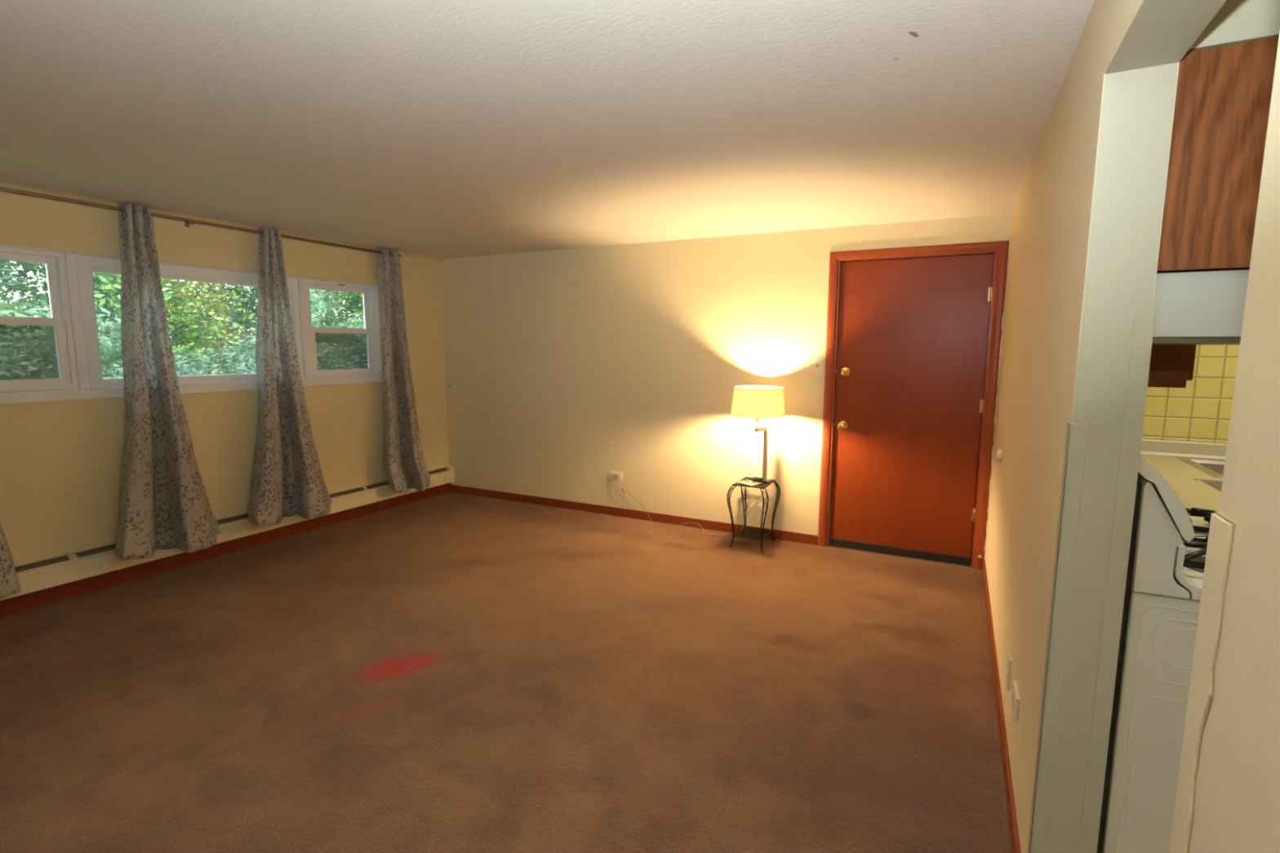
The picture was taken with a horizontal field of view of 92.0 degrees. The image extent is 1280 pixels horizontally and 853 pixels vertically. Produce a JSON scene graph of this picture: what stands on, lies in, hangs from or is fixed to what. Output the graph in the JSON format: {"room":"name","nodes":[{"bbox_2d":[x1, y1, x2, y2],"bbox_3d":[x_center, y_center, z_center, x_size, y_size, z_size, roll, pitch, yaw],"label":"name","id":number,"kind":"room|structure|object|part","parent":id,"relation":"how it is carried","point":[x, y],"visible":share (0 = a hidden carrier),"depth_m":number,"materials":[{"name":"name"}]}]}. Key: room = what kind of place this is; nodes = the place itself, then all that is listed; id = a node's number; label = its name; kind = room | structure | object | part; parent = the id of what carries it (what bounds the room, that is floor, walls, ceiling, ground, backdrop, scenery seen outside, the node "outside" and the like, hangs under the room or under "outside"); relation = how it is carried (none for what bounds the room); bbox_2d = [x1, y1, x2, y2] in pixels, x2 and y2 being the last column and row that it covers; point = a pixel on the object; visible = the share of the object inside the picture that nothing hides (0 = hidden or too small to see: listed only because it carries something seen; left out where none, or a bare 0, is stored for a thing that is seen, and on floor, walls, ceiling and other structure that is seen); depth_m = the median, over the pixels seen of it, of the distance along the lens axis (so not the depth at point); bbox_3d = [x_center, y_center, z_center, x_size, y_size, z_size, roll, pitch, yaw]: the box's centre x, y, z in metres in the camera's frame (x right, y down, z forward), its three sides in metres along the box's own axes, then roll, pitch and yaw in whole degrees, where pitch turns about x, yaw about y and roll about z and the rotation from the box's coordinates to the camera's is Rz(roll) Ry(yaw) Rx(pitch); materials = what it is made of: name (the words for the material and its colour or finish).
{"room":"living room","nodes":[
{"label":"living room","id":0,"kind":"room"},
{"bbox_2d":[0,191,448,564],"bbox_3d":[-3.280,-0.131,3.647,0.150,2.370,5.940,4,8,27],"label":"wall","id":1,"kind":"structure","parent":0,"point":[60,461],"depth_m":4.11,"materials":[{"name":"yellow paint"}]},
{"bbox_2d":[0,246,78,391],"bbox_3d":[-3.450,-0.568,3.270,0.094,0.767,0.664,4,8,27],"label":"window","id":2,"kind":"structure","parent":1,"relation":"in","point":[37,353],"depth_m":3.48,"materials":[{"name":"white plastic"}]},
{"bbox_3d":[-3.465,-0.739,3.256,0.024,0.375,0.612,4,8,27],"label":"sash","id":3,"kind":"part","parent":2,"relation":"part of","materials":[{"name":"white plastic"}]},
{"bbox_3d":[-3.440,-0.399,3.287,0.026,0.376,0.612,4,8,27],"label":"sash","id":4,"kind":"part","parent":2,"relation":"part of","materials":[{"name":"white plastic"}]},
{"bbox_2d":[63,253,93,388],"bbox_3d":[-3.280,-0.608,3.590,0.122,0.767,0.065,4,8,27],"label":"trim","id":5,"kind":"structure","parent":1,"relation":"attached to","point":[72,261],"depth_m":3.56,"materials":[{"name":"white plastic"}]},
{"bbox_2d":[0,233,378,285],"bbox_3d":[-2.894,-1.091,4.099,0.015,0.055,2.883,4,8,27],"label":"trim","id":6,"kind":"structure","parent":1,"relation":"attached to","point":[5,239],"depth_m":3.93,"materials":[{"name":"yellow paint"}]},
{"bbox_2d":[0,244,382,375],"bbox_3d":[-2.965,-0.685,4.192,0.149,0.775,2.773,4,8,27],"label":"trim","id":7,"kind":"structure","parent":1,"relation":"attached to","point":[375,287],"depth_m":4.83,"materials":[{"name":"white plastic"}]},
{"bbox_2d":[0,374,382,404],"bbox_3d":[-2.928,-0.268,4.209,0.092,0.060,2.843,4,8,27],"label":"window sill","id":8,"kind":"structure","parent":1,"relation":"attached to","point":[32,396],"depth_m":3.73,"materials":[{"name":"white plastic"}]},
{"bbox_2d":[80,254,303,387],"bbox_3d":[-2.969,-0.686,4.211,0.085,0.767,1.333,4,8,27],"label":"window","id":9,"kind":"structure","parent":1,"relation":"in","point":[89,264],"depth_m":4.05,"materials":[{"name":"white plastic"}]},
{"bbox_2d":[0,186,400,257],"bbox_3d":[-3.054,-1.280,3.655,0.103,0.060,4.015,4,8,27],"label":"curtain rod","id":10,"kind":"object","parent":1,"relation":"attached to","point":[186,220],"visible":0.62,"depth_m":3.87,"materials":[{"name":"brown metal"}]},
{"bbox_2d":[0,523,20,599],"bbox_3d":[-3.416,-0.156,2.891,0.232,2.107,0.536,4,8,27],"label":"curtain","id":11,"kind":"object","parent":10,"relation":"hanging from","point":[9,583],"visible":1,"depth_m":3.17,"materials":[{"name":"fabric"}]},
{"bbox_2d":[115,202,221,559],"bbox_3d":[-2.940,-0.259,3.774,0.275,2.123,0.660,4,8,27],"label":"curtain","id":12,"kind":"object","parent":10,"relation":"hanging from","point":[164,504],"visible":1,"depth_m":3.76,"materials":[{"name":"fabric"}]},
{"bbox_2d":[247,226,332,525],"bbox_3d":[-2.569,-0.355,4.490,0.281,2.110,0.734,4,8,27],"label":"curtain","id":13,"kind":"object","parent":10,"relation":"hanging from","point":[286,479],"visible":1,"depth_m":4.47,"materials":[{"name":"fabric"}]},
{"bbox_2d":[377,247,431,493],"bbox_3d":[-2.102,-0.461,5.407,0.257,2.129,0.462,4,8,27],"label":"curtain","id":14,"kind":"object","parent":10,"relation":"hanging from","point":[404,466],"visible":1,"depth_m":5.41,"materials":[{"name":"fabric"}]},
{"bbox_2d":[0,181,444,262],"bbox_3d":[-3.197,-1.284,3.437,0.045,0.028,5.700,4,8,27],"label":"trim","id":15,"kind":"structure","parent":1,"relation":"attached to","point":[6,184],"depth_m":4.01,"materials":[{"name":"yellow paint"}]},
{"bbox_2d":[0,482,450,617],"bbox_3d":[-3.197,0.916,3.770,0.016,0.104,5.600,4,8,27],"label":"baseboard","id":16,"kind":"structure","parent":1,"relation":"attached to","point":[29,601],"depth_m":4.12,"materials":[{"name":"red wood"}]},
{"bbox_2d":[0,465,453,600],"bbox_3d":[-3.105,0.769,3.871,0.069,0.170,5.295,4,8,27],"label":"baseboard heater","id":17,"kind":"object","parent":1,"relation":"attached to","point":[37,575],"visible":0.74,"depth_m":3.80,"materials":[{"name":"beige metal"}]},
{"bbox_2d":[297,278,312,378],"bbox_3d":[-2.643,-0.762,4.823,0.122,0.767,0.062,4,8,27],"label":"trim","id":18,"kind":"structure","parent":1,"relation":"attached to","point":[302,282],"depth_m":4.79,"materials":[{"name":"white plastic"}]},
{"bbox_2d":[306,279,377,377],"bbox_3d":[-2.487,-0.801,5.134,0.094,0.767,0.637,4,8,27],"label":"window","id":19,"kind":"structure","parent":1,"relation":"in","point":[341,351],"depth_m":5.20,"materials":[{"name":"white plastic"}]},
{"bbox_3d":[-2.501,-0.973,5.120,0.024,0.375,0.585,4,8,27],"label":"sash","id":20,"kind":"part","parent":19,"relation":"part of","materials":[{"name":"white plastic"}]},
{"bbox_3d":[-2.477,-0.632,5.150,0.026,0.376,0.585,4,8,27],"label":"sash","id":21,"kind":"part","parent":19,"relation":"part of","materials":[{"name":"white plastic"}]},
{"bbox_2d":[0,491,1011,852],"bbox_3d":[-1.131,1.157,2.687,4.902,0.080,5.920,4,8,27],"label":"floor","id":22,"kind":"structure","parent":0,"point":[450,672],"depth_m":2.57,"materials":[{"name":"brown carpet"}]},
{"bbox_2d":[726,476,780,552],"bbox_3d":[0.843,0.645,4.587,0.309,0.475,0.385,4,8,27],"label":"side table","id":23,"kind":"object","parent":22,"relation":"on","point":[760,538],"visible":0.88,"depth_m":4.53,"materials":[{"name":"black metal"}]},
{"bbox_2d":[615,385,785,537],"bbox_3d":[0.447,0.250,4.876,0.386,1.178,1.515,-7,10,-44],"label":"table lamp","id":24,"kind":"object","parent":23,"relation":"on","point":[757,402],"visible":0.95,"depth_m":4.29,"materials":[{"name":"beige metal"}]},
{"bbox_3d":[0.365,0.588,4.946,1.362,0.490,0.131,5,9,34],"label":"power cord","id":25,"kind":"part","parent":24,"relation":"part of","materials":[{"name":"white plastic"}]},
{"bbox_3d":[0.845,-0.179,4.414,0.382,0.201,0.382,4,8,27],"label":"lamp shade","id":26,"kind":"part","parent":24,"relation":"part of","materials":[{"name":"beige fabric"}]},
{"bbox_3d":[0.880,0.020,4.474,0.139,0.028,0.025,-6,10,-43],"label":"arm","id":27,"kind":"part","parent":24,"relation":"part of","materials":[{"name":"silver metal"}]},
{"bbox_3d":[0.666,0.656,4.502,0.062,0.473,0.046,-2,8,-18],"label":"leg","id":28,"kind":"part","parent":23,"relation":"part of","materials":[{"name":"black metal"}]},
{"bbox_3d":[0.809,0.621,4.779,0.046,0.473,0.062,-2,8,-18],"label":"leg","id":29,"kind":"part","parent":23,"relation":"part of","materials":[{"name":"black metal"}]},
{"bbox_2d":[736,480,760,485],"bbox_3d":[0.801,0.411,4.517,0.120,0.002,0.148,-5,9,-38],"label":"envelope","id":30,"kind":"object","parent":23,"relation":"on","point":[752,483],"visible":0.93,"depth_m":4.51,"materials":[{"name":"beige paper"}]},
{"bbox_2d":[751,476,764,482],"bbox_3d":[0.861,0.389,4.522,0.094,0.034,0.062,4,8,27],"label":"coiled cable","id":31,"kind":"object","parent":30,"relation":"on","point":[754,478],"visible":1,"depth_m":4.51,"materials":[{"name":"black plastic"}]},
{"bbox_2d":[733,526,772,541],"bbox_3d":[0.843,0.798,4.606,0.215,0.008,0.284,4,8,27],"label":"shelf","id":32,"kind":"object","parent":23,"relation":"attached to","point":[746,535],"depth_m":4.60,"materials":[{"name":"black metal"}]},
{"bbox_3d":[0.877,0.670,4.394,0.046,0.473,0.062,-2,8,-18],"label":"leg","id":33,"kind":"part","parent":23,"relation":"part of","materials":[{"name":"black metal"}]},
{"bbox_3d":[1.021,0.636,4.671,0.062,0.473,0.046,-2,8,-18],"label":"leg","id":34,"kind":"part","parent":23,"relation":"part of","materials":[{"name":"black metal"}]},
{"bbox_2d":[0,0,1094,258],"bbox_3d":[-1.138,-1.207,2.405,4.952,0.100,5.940,4,8,27],"label":"ceiling","id":35,"kind":"structure","parent":0,"point":[443,129],"depth_m":2.19,"materials":[{"name":"paint"}]},
{"bbox_2d":[441,213,1012,559],"bbox_3d":[0.274,-0.296,5.074,4.864,2.370,0.140,4,8,27],"label":"wall","id":36,"kind":"structure","parent":0,"point":[568,369],"depth_m":5.07,"materials":[{"name":"beige paint"}]},
{"bbox_2d":[448,380,453,391],"bbox_3d":[-1.864,-0.397,6.074,0.060,0.112,0.024,4,8,27],"label":"light switch","id":37,"kind":"object","parent":36,"relation":"attached to","point":[451,384],"visible":1,"depth_m":6.07,"materials":[{"name":"beige plastic"}]},
{"bbox_2d":[609,471,622,480],"bbox_3d":[-0.211,0.424,5.331,0.122,0.072,0.009,4,8,27],"label":"wall outlet","id":38,"kind":"object","parent":36,"relation":"attached to","point":[612,473],"visible":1,"depth_m":5.33,"materials":[{"name":"beige plastic"}]},
{"bbox_2d":[449,484,817,545],"bbox_3d":[-0.298,0.734,5.413,3.635,0.074,0.012,4,8,27],"label":"baseboard","id":39,"kind":"structure","parent":36,"relation":"attached to","point":[802,538],"depth_m":5.29,"materials":[{"name":"red wood"}]},
{"bbox_2d":[812,357,823,374],"bbox_3d":[1.277,-0.435,4.445,0.074,0.118,0.024,4,8,27],"label":"light switch","id":40,"kind":"object","parent":36,"relation":"attached to","point":[817,362],"visible":1,"depth_m":4.45,"materials":[{"name":"beige plastic"}]},
{"bbox_2d":[817,240,1009,569],"bbox_3d":[1.830,-0.141,4.256,1.084,2.125,0.199,4,8,27],"label":"door","id":41,"kind":"structure","parent":36,"relation":"in","point":[914,335],"depth_m":4.21,"materials":[{"name":"red wood"}]},
{"bbox_3d":[1.442,-0.004,4.406,0.070,0.070,0.071,4,8,27],"label":"knob","id":42,"kind":"part","parent":41,"relation":"part of","materials":[{"name":"gold metal"}]},
{"bbox_2d":[985,0,1279,852],"bbox_3d":[1.027,0.180,1.381,0.125,2.370,5.800,4,8,27],"label":"wall","id":43,"kind":"structure","parent":0,"point":[1237,799],"depth_m":1.42,"materials":[{"name":"beige paint"}]},
{"bbox_2d":[995,448,1002,462],"bbox_3d":[1.937,0.155,3.337,0.028,0.068,0.068,4,8,27],"label":"light switch","id":44,"kind":"object","parent":43,"relation":"attached to","point":[998,454],"visible":1,"depth_m":3.31,"materials":[{"name":"beige plastic"}]},
{"bbox_2d":[982,559,1021,852],"bbox_3d":[1.626,1.073,2.833,0.012,0.074,2.847,4,8,27],"label":"baseboard","id":45,"kind":"structure","parent":43,"relation":"attached to","point":[1013,827],"depth_m":2.25,"materials":[{"name":"red wood"}]},
{"bbox_2d":[1005,652,1012,691],"bbox_3d":[1.346,0.895,2.257,0.011,0.115,0.072,4,8,27],"label":"wall outlet","id":46,"kind":"object","parent":43,"relation":"attached to","point":[1009,662],"visible":1,"depth_m":2.23,"materials":[{"name":"beige plastic"}]},
{"bbox_2d":[1011,680,1019,721],"bbox_3d":[1.221,0.891,2.010,0.011,0.075,0.125,4,8,27],"label":"wall outlet","id":47,"kind":"object","parent":43,"relation":"attached to","point":[1015,698],"visible":1,"depth_m":1.98,"materials":[{"name":"beige plastic"}]},
{"bbox_2d":[1026,421,1088,852],"bbox_3d":[1.002,0.630,1.499,0.036,1.287,0.036,4,8,27],"label":"trim","id":48,"kind":"structure","parent":43,"relation":"attached to","point":[1076,438],"depth_m":1.47,"materials":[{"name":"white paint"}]},
{"bbox_2d":[1078,315,1155,852],"bbox_3d":[1.083,0.519,1.426,0.035,1.526,0.004,4,8,27],"label":"trim","id":49,"kind":"structure","parent":43,"relation":"attached to","point":[1143,329],"depth_m":1.40,"materials":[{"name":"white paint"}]},
{"bbox_2d":[1046,0,1226,852],"bbox_3d":[0.834,0.312,1.018,0.122,2.037,0.905,4,8,27],"label":"trim","id":50,"kind":"structure","parent":43,"relation":"attached to","point":[1140,86],"depth_m":1.35,"materials":[{"name":"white paint"}]},
{"bbox_2d":[1147,344,1196,387],"bbox_3d":[1.859,-0.551,2.445,0.296,0.727,1.100,4,8,27],"label":"upper cabinet","id":51,"kind":"object","parent":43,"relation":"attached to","point":[1171,366],"visible":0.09,"depth_m":1.96,"materials":[{"name":"red wood"}]},
{"bbox_3d":[1.860,-0.518,2.145,0.018,0.692,0.535,4,8,27],"label":"door","id":52,"kind":"part","parent":51,"relation":"part of","materials":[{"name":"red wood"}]},
{"bbox_2d":[1168,511,1235,852],"bbox_3d":[0.578,0.732,0.670,0.043,1.291,0.051,4,8,27],"label":"trim","id":53,"kind":"structure","parent":43,"relation":"attached to","point":[1220,537],"depth_m":0.62,"materials":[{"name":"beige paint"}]},
{"bbox_2d":[1156,36,1279,273],"bbox_3d":[1.429,-0.586,1.568,0.320,0.440,0.768,4,8,27],"label":"upper cabinet","id":54,"kind":"object","parent":43,"relation":"attached to","point":[1224,93],"visible":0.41,"depth_m":1.27,"materials":[{"name":"brown wood"}]},
{"bbox_2d":[1151,269,1248,344],"bbox_3d":[1.498,-0.285,1.574,0.474,0.148,0.755,4,8,27],"label":"range hood","id":55,"kind":"object","parent":54,"relation":"attached to","point":[1207,307],"visible":0.41,"depth_m":1.31,"materials":[{"name":"white metal"}]},
{"bbox_2d":[1187,0,1279,51],"bbox_3d":[1.841,-1.017,2.309,0.335,0.226,2.552,4,8,27],"label":"ceiling","id":56,"kind":"structure","parent":43,"relation":"attached to","point":[1237,21],"depth_m":1.23,"materials":[{"name":"white paint"}]},
{"bbox_3d":[2.105,1.406,0.864,2.538,0.079,5.600,4,8,27],"label":"floor","id":57,"kind":"structure","parent":0,"visible":0},
{"bbox_2d":[1096,455,1215,852],"bbox_3d":[1.602,0.649,1.638,0.715,1.218,0.763,4,8,27],"label":"range","id":58,"kind":"object","parent":57,"relation":"on","point":[1168,547],"visible":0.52,"depth_m":1.43,"materials":[{"name":"white metal"}]},
{"bbox_3d":[1.350,0.212,1.713,0.101,0.256,0.755,4,8,27],"label":"panel","id":59,"kind":"part","parent":58,"relation":"part of","materials":[{"name":"white metal"}]},
{"bbox_2d":[1173,516,1209,600],"bbox_3d":[1.628,0.300,1.581,0.583,0.117,0.755,4,8,27],"label":"cooktop","id":60,"kind":"object","parent":58,"relation":"in","point":[1188,557],"depth_m":1.42,"materials":[{"name":"white metal"}]},
{"bbox_3d":[1.405,0.333,1.488,0.170,0.018,0.170,4,8,27],"label":"burner","id":61,"kind":"part","parent":58,"relation":"part of","materials":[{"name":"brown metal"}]},
{"bbox_3d":[1.576,0.291,1.819,0.170,0.018,0.170,4,8,27],"label":"burner","id":62,"kind":"part","parent":58,"relation":"part of","materials":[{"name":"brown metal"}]},
{"bbox_3d":[3.444,0.712,2.716,1.876,0.838,0.743,4,8,27],"label":"base cabinet","id":63,"kind":"object","parent":57,"relation":"on","visible":0},
{"bbox_2d":[1139,439,1226,518],"bbox_3d":[2.961,0.271,2.331,2.462,0.126,1.773,4,8,27],"label":"countertop","id":64,"kind":"structure","parent":63,"relation":"on","point":[1194,487],"depth_m":2.98,"materials":[{"name":"yellow laminate"}]},
{"bbox_2d":[1174,456,1225,478],"bbox_3d":[3.051,0.298,2.881,0.739,0.164,0.604,4,8,27],"label":"sink","id":65,"kind":"object","parent":64,"relation":"in","point":[1215,468],"visible":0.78,"depth_m":3.18,"materials":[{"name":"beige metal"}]},
{"bbox_2d":[1191,459,1225,475],"bbox_3d":[3.045,0.300,2.868,0.655,0.162,0.510,4,8,27],"label":"basin","id":66,"kind":"object","parent":65,"relation":"in","point":[1217,467],"depth_m":3.18,"materials":[{"name":"silver metal"}]},
{"label":"outside","id":67,"kind":"structure","parent":0,"visible":0},
{"bbox_3d":[-16.539,-1.016,16.427,35.111,0.100,55.000,4,8,27],"label":"ground","id":68,"kind":"structure","parent":67,"visible":0},
{"bbox_2d":[0,259,121,358],"bbox_3d":[-7.361,-1.935,5.973,3.687,4.482,3.609,-2,8,-20],"label":"tree","id":69,"kind":"object","parent":68,"relation":"on","point":[27,268],"visible":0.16,"depth_m":6.75,"materials":[{"name":"green plant"}]},
{"bbox_2d":[0,261,257,375],"bbox_3d":[-6.956,-1.777,7.949,3.344,3.673,3.327,-1,7,-8],"label":"tree","id":70,"kind":"object","parent":68,"relation":"on","point":[107,291],"visible":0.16,"depth_m":8.05,"materials":[{"name":"green plant"}]},
{"bbox_2d":[37,264,257,363],"bbox_3d":[-7.433,-2.434,9.601,4.117,4.550,3.260,7,10,41],"label":"tree","id":71,"kind":"object","parent":68,"relation":"on","point":[180,293],"visible":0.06,"depth_m":9.28,"materials":[{"name":"green plant"}]},
{"bbox_2d":[102,349,257,378],"bbox_3d":[-4.651,-0.264,6.412,1.655,1.073,1.621,4,8,27],"label":"bush","id":72,"kind":"object","parent":68,"relation":"on","point":[192,366],"visible":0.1,"depth_m":6.14,"materials":[{"name":"green plant"}]},
{"bbox_2d":[0,300,360,362],"bbox_3d":[-9.305,-1.516,13.056,1.987,2.159,25.108,4,8,27],"label":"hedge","id":73,"kind":"object","parent":68,"relation":"on","point":[27,300],"visible":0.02,"depth_m":12.55,"materials":[{"name":"green plant"}]},
{"bbox_2d":[174,280,364,368],"bbox_3d":[-5.220,-1.846,9.213,2.805,3.502,2.714,4,8,27],"label":"tree","id":74,"kind":"object","parent":68,"relation":"on","point":[316,304],"visible":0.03,"depth_m":8.85,"materials":[{"name":"green plant"}]},
{"bbox_2d":[182,284,359,361],"bbox_3d":[-7.127,-3.053,12.713,4.257,4.994,4.267,2,7,13],"label":"tree","id":75,"kind":"object","parent":68,"relation":"on","point":[215,284],"visible":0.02,"depth_m":12.28,"materials":[{"name":"green plant"}]},
{"bbox_2d":[315,291,364,328],"bbox_3d":[-4.929,-1.889,11.177,3.142,3.092,2.445,-2,8,-15],"label":"tree","id":76,"kind":"object","parent":68,"relation":"on","point":[353,304],"visible":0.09,"depth_m":10.82,"materials":[{"name":"green plant"}]},
{"bbox_3d":[3.393,-0.034,3.132,2.475,2.372,0.100,4,8,27],"label":"wall","id":77,"kind":"structure","parent":0,"visible":0},
{"bbox_2d":[1142,344,1239,444],"bbox_3d":[3.365,-0.180,3.067,2.464,0.583,0.008,4,8,27],"label":"tile backsplash","id":78,"kind":"structure","parent":77,"relation":"attached to","point":[1200,411],"depth_m":3.27,"materials":[{"name":"yellow tile"}]}
]}

